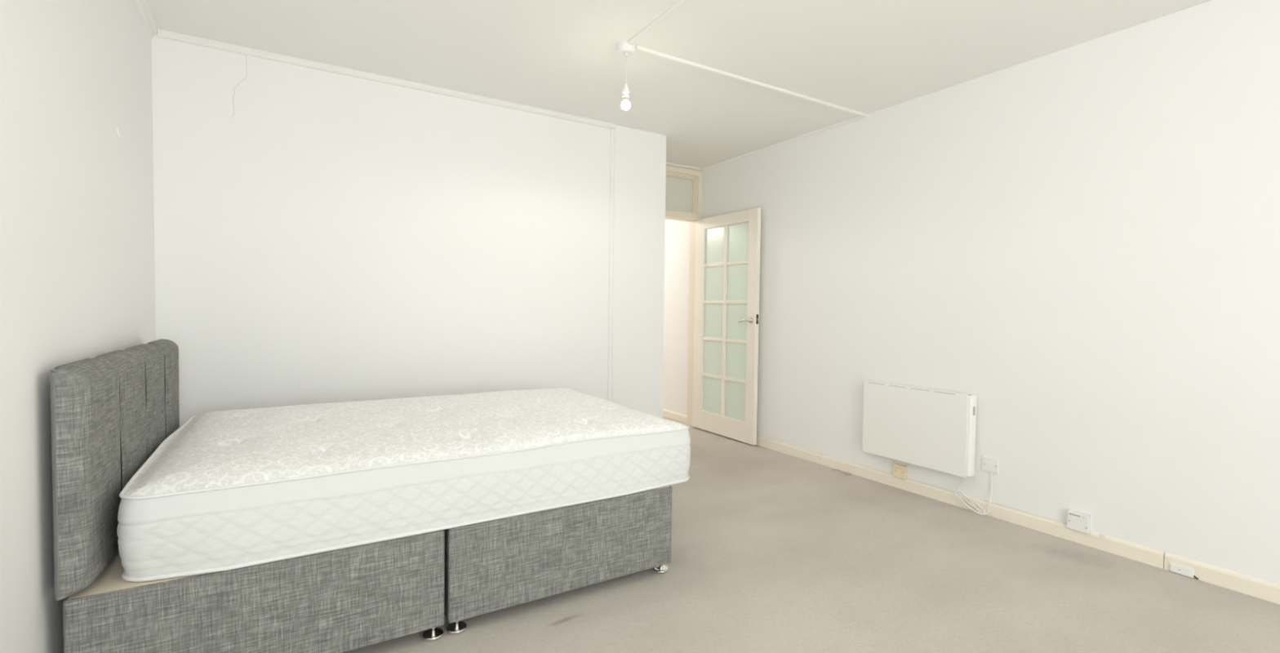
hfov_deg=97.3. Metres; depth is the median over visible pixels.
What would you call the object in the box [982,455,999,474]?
fused spur
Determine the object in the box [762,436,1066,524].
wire
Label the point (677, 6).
cable trunking
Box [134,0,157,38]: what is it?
trim
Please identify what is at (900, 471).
blank plate
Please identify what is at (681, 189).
window
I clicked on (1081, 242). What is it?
wall
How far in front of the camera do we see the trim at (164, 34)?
3.23 m
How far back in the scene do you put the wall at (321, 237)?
3.27 m
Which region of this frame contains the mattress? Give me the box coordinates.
[116,387,690,582]
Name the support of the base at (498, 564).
on the floor
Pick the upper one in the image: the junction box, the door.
the door
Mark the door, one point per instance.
(727, 259)
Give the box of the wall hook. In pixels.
[117,127,123,138]
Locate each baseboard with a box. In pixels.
[662,408,687,423]
[756,435,1279,604]
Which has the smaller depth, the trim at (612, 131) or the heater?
the heater
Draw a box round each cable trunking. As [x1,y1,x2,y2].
[627,0,692,45]
[635,45,867,118]
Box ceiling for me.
[146,0,1212,170]
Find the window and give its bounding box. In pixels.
[665,171,697,213]
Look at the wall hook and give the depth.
2.12 m
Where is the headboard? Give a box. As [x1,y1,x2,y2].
[49,338,179,600]
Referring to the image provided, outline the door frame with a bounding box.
[665,165,702,426]
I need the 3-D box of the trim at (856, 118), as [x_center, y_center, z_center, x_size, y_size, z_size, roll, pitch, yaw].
[1.049,-1.457,4.588,0.020,0.020,1.777,0,2,-32]
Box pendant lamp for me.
[616,40,635,110]
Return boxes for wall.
[0,0,155,652]
[151,33,610,426]
[611,124,666,417]
[662,0,1279,584]
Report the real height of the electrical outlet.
0.039 m
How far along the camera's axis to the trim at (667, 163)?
5.21 m
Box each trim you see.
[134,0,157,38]
[157,28,615,129]
[607,128,614,401]
[666,161,701,170]
[701,116,862,171]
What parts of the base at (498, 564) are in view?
stem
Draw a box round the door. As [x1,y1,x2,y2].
[692,207,760,444]
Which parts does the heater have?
panel, power cord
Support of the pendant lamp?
hanging from the ceiling
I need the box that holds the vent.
[868,382,954,394]
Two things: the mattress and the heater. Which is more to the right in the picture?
the heater
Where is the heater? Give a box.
[862,381,992,515]
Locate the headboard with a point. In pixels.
(110, 412)
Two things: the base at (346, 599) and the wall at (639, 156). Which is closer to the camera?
the base at (346, 599)
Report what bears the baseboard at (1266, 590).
attached to the wall at (1081, 242)
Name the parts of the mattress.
panel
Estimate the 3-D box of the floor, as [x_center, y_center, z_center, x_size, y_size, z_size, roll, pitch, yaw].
[0.022,1.100,2.583,4.100,0.100,10.100,0,2,-32]
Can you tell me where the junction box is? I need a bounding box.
[1066,509,1091,533]
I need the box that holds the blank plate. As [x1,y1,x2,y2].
[893,463,907,479]
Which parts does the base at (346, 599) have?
stem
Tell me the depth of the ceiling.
2.84 m
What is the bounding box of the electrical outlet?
[1169,562,1198,579]
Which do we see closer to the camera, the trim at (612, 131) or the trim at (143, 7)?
the trim at (143, 7)
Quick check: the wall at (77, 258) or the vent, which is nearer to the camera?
the wall at (77, 258)
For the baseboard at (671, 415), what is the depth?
5.74 m
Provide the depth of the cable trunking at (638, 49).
3.24 m
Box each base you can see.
[62,529,444,652]
[444,485,671,634]
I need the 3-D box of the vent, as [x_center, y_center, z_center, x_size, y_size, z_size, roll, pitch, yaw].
[1.675,0.379,3.489,0.031,0.004,0.575,0,2,-32]
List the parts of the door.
pane, pane, pane, pane, pane, rail, rail, pane, pane, pane, pane, pane, handle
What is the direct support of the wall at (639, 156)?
attached to the wall at (321, 237)
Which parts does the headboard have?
padded panel, padded panel, padded panel, padded panel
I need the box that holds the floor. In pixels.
[342,416,1279,652]

